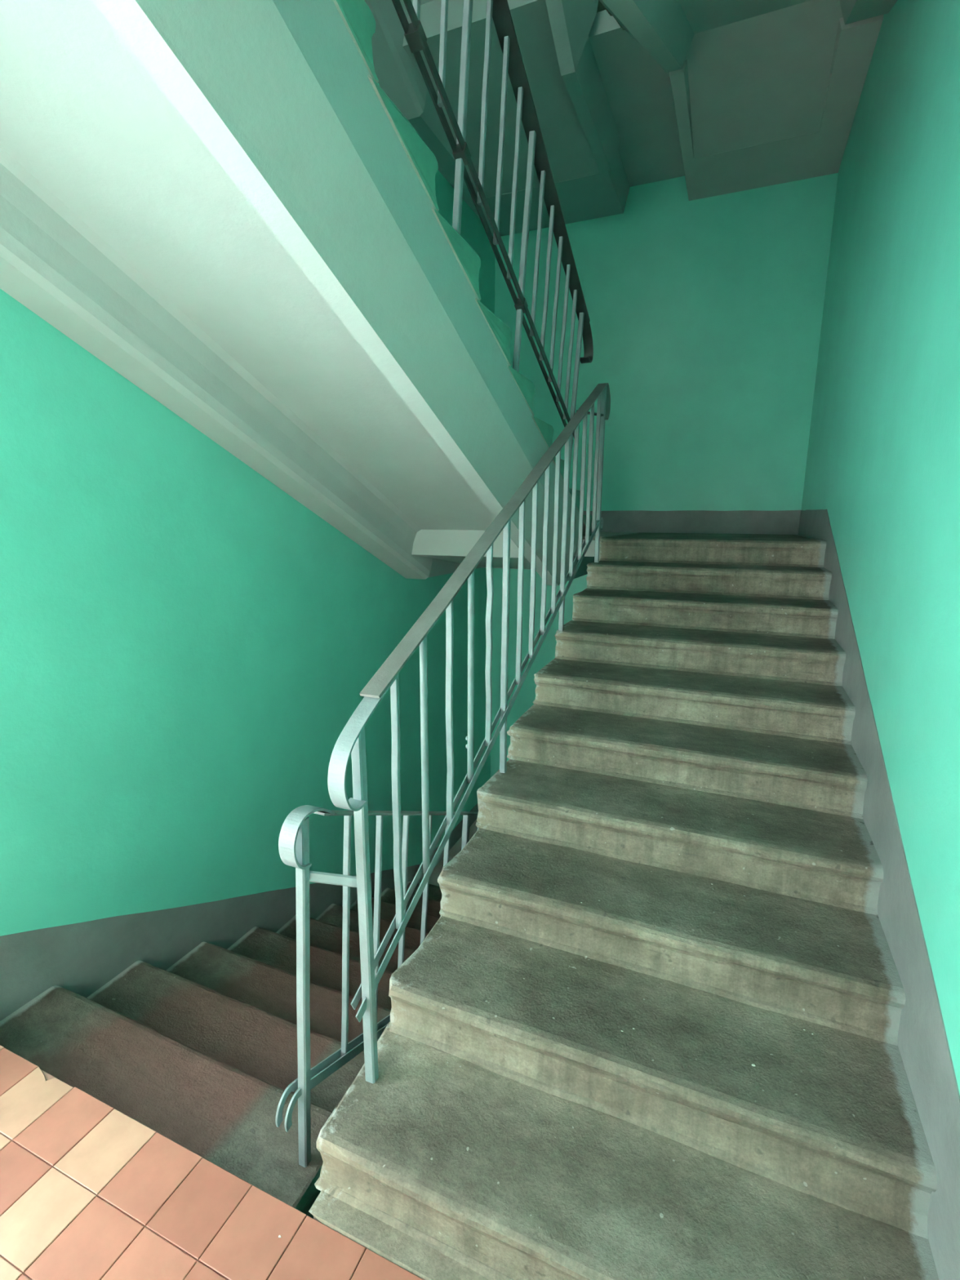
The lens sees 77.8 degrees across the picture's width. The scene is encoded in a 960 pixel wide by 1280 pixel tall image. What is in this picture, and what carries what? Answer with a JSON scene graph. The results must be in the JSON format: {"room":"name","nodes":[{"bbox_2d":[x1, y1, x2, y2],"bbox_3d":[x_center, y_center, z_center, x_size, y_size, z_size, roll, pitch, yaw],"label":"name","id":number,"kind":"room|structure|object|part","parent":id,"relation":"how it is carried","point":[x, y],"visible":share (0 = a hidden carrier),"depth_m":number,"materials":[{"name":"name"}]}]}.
{"room":"building stairwell","nodes":[
{"label":"building stairwell","id":0,"kind":"room"},
{"bbox_2d":[0,1044,423,1279],"bbox_3d":[-0.796,1.575,0.754,2.770,0.171,1.558,5,12,22],"label":"floor","id":1,"kind":"structure","parent":0,"point":[89,1190],"depth_m":1.41,"materials":[{"name":"tile"}]},
{"bbox_2d":[0,880,441,1218],"bbox_3d":[-0.483,2.060,3.464,1.365,1.894,3.396,5,12,22],"label":"flight","id":2,"kind":"object","parent":1,"relation":"attached to","point":[200,1051],"visible":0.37,"depth_m":2.14,"materials":[{"name":"red concrete"}]},
{"bbox_2d":[275,804,479,1167],"bbox_3d":[0.126,1.179,2.897,0.198,2.058,2.954,5,12,22],"label":"stair railing","id":3,"kind":"object","parent":2,"relation":"on","point":[294,837],"visible":0.44,"depth_m":1.62,"materials":[{"name":"metal"}]},
{"bbox_3d":[-0.462,0.948,1.558,0.083,1.055,0.031,2,12,8],"label":"newel post","id":4,"kind":"part","parent":3,"relation":"part of","materials":[{"name":"grey metal"}]},
{"bbox_3d":[0.127,0.849,2.914,0.044,1.358,2.803,5,12,22],"label":"handrail","id":5,"kind":"part","parent":3,"relation":"part of","materials":[{"name":"metal"}]},
{"bbox_3d":[-0.081,1.216,2.552,0.076,1.034,0.028,3,12,11],"label":"support post","id":6,"kind":"part","parent":3,"relation":"part of","materials":[{"name":"metal"}]},
{"bbox_2d":[308,537,938,1279],"bbox_3d":[0.817,0.454,2.526,1.326,1.660,3.301,5,12,22],"label":"flight","id":7,"kind":"object","parent":1,"relation":"on","point":[688,728],"visible":1,"depth_m":1.66,"materials":[{"name":"concrete"}]},
{"bbox_2d":[327,382,610,1083],"bbox_3d":[0.227,-0.184,2.591,0.063,2.264,2.839,5,12,22],"label":"stair railing","id":8,"kind":"object","parent":7,"relation":"on","point":[351,741],"visible":1,"depth_m":1.96,"materials":[{"name":"metal"}]},
{"bbox_3d":[-0.292,0.686,1.511,0.036,0.982,0.074,-3,12,-17],"label":"newel post","id":9,"kind":"part","parent":8,"relation":"part of","materials":[{"name":"metal"}]},
{"bbox_3d":[0.225,-0.684,2.488,0.056,1.214,2.541,5,12,22],"label":"handrail","id":10,"kind":"part","parent":8,"relation":"part of","materials":[{"name":"metal"}]},
{"bbox_3d":[0.098,0.038,2.339,0.028,1.029,0.025,5,12,22],"label":"support post","id":11,"kind":"part","parent":8,"relation":"part of","materials":[{"name":"metal"}]},
{"bbox_3d":[0.428,-0.459,3.030,0.028,1.132,0.025,5,12,22],"label":"support post","id":12,"kind":"part","parent":8,"relation":"part of","materials":[{"name":"grey metal"}]},
{"bbox_3d":[0.742,-1.011,3.671,0.027,1.059,0.028,5,12,22],"label":"newel post","id":13,"kind":"part","parent":8,"relation":"part of","materials":[{"name":"grey metal"}]},
{"bbox_2d":[0,83,495,936],"bbox_3d":[-1.211,-0.638,3.180,0.200,9.200,6.820,5,12,22],"label":"wall","id":14,"kind":"structure","parent":0,"point":[188,648],"depth_m":2.65,"materials":[{"name":"green paint"}]},
{"bbox_2d":[0,803,478,1021],"bbox_3d":[-1.128,1.562,3.586,0.003,1.726,6.420,5,12,22],"label":"baseboard","id":15,"kind":"structure","parent":14,"relation":"attached to","point":[80,958],"depth_m":2.60,"materials":[{"name":"grey paint"}]},
{"bbox_2d":[364,0,605,119],"bbox_3d":[-0.477,-3.991,2.200,1.347,1.830,3.431,5,12,22],"label":"flight","id":16,"kind":"object","parent":14,"relation":"on","point":[571,21],"visible":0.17,"depth_m":3.45,"materials":[{"name":"paint"}]},
{"bbox_2d":[490,173,838,777],"bbox_3d":[1.444,-1.116,5.606,2.770,9.200,0.200,5,12,22],"label":"wall","id":17,"kind":"structure","parent":0,"point":[705,314],"depth_m":5.09,"materials":[{"name":"green paint"}]},
{"bbox_2d":[428,819,477,886],"bbox_3d":[0.987,2.259,5.226,2.768,0.370,2.064,5,12,22],"label":"stair landing","id":18,"kind":"structure","parent":17,"relation":"attached to","point":[455,849],"depth_m":5.63,"materials":[{"name":"concrete"}]},
{"bbox_2d":[411,529,822,581],"bbox_3d":[1.003,-0.681,4.629,2.768,0.370,2.064,5,12,22],"label":"stair landing","id":19,"kind":"structure","parent":17,"relation":"attached to","point":[447,548],"depth_m":4.09,"materials":[{"name":"concrete"}]},
{"bbox_2d":[0,0,592,586],"bbox_3d":[-0.492,-1.051,2.796,1.347,1.830,3.431,5,12,22],"label":"flight","id":20,"kind":"object","parent":19,"relation":"on","point":[225,205],"visible":0.94,"depth_m":1.85,"materials":[{"name":"concrete"}]},
{"bbox_2d":[391,0,603,467],"bbox_3d":[0.108,-1.730,2.196,0.177,2.153,2.886,5,12,22],"label":"stair railing","id":21,"kind":"object","parent":20,"relation":"on","point":[415,35],"visible":0.96,"depth_m":2.31,"materials":[{"name":"metal"}]},
{"bbox_3d":[-0.179,-1.677,1.656,0.044,0.054,0.056,5,12,22],"label":"clamp plate","id":22,"kind":"part","parent":21,"relation":"part of","materials":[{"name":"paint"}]},
{"bbox_3d":[-0.060,-1.600,1.961,0.044,0.054,0.056,5,12,22],"label":"clamp plate","id":23,"kind":"part","parent":21,"relation":"part of","materials":[{"name":"paint"}]},
{"bbox_3d":[-0.052,-1.795,1.918,0.083,0.888,0.025,5,12,22],"label":"support post","id":24,"kind":"part","parent":21,"relation":"part of","materials":[{"name":"grey metal"}]},
{"bbox_3d":[0.178,-1.444,2.572,0.044,0.054,0.056,5,12,22],"label":"clamp plate","id":25,"kind":"part","parent":21,"relation":"part of","materials":[{"name":"paint"}]},
{"bbox_3d":[0.186,-1.626,2.532,0.083,0.915,0.026,5,12,22],"label":"support post","id":26,"kind":"part","parent":21,"relation":"part of","materials":[{"name":"metal"}]},
{"bbox_3d":[0.068,-2.173,2.051,0.062,1.227,2.754,5,12,22],"label":"handrail","id":27,"kind":"part","parent":21,"relation":"part of","materials":[{"name":"metal"}]},
{"bbox_3d":[0.543,-1.372,3.452,0.083,0.956,0.025,5,12,22],"label":"newel post","id":28,"kind":"part","parent":21,"relation":"part of","materials":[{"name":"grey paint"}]},
{"bbox_2d":[402,0,883,236],"bbox_3d":[1.018,-3.621,4.033,2.768,0.370,2.064,5,12,22],"label":"ceiling","id":29,"kind":"structure","parent":17,"relation":"attached to","point":[772,98],"depth_m":3.87,"materials":[{"name":"paint"}]},
{"bbox_2d":[599,0,897,72],"bbox_3d":[0.845,-2.421,1.963,1.316,1.802,3.253,5,12,22],"label":"flight","id":30,"kind":"object","parent":29,"relation":"attached to","point":[666,29],"visible":1,"depth_m":2.86,"materials":[{"name":"concrete"}]},
{"bbox_2d":[583,510,800,534],"bbox_3d":[1.405,-1.079,5.518,2.770,0.242,0.003,5,12,22],"label":"baseboard","id":31,"kind":"structure","parent":17,"relation":"attached to","point":[736,522],"depth_m":5.27,"materials":[{"name":"grey paint"}]},
{"bbox_2d":[801,0,959,1093],"bbox_3d":[1.526,-0.395,2.052,0.200,9.200,6.820,5,12,22],"label":"wall","id":32,"kind":"structure","parent":0,"point":[883,458],"depth_m":2.00,"materials":[{"name":"green paint"}]},
{"bbox_2d":[798,509,959,1279],"bbox_3d":[1.428,0.332,2.239,0.003,1.700,6.420,5,12,22],"label":"baseboard","id":33,"kind":"structure","parent":32,"relation":"attached to","point":[923,1046],"depth_m":1.48,"materials":[{"name":"grey paint"}]}
]}

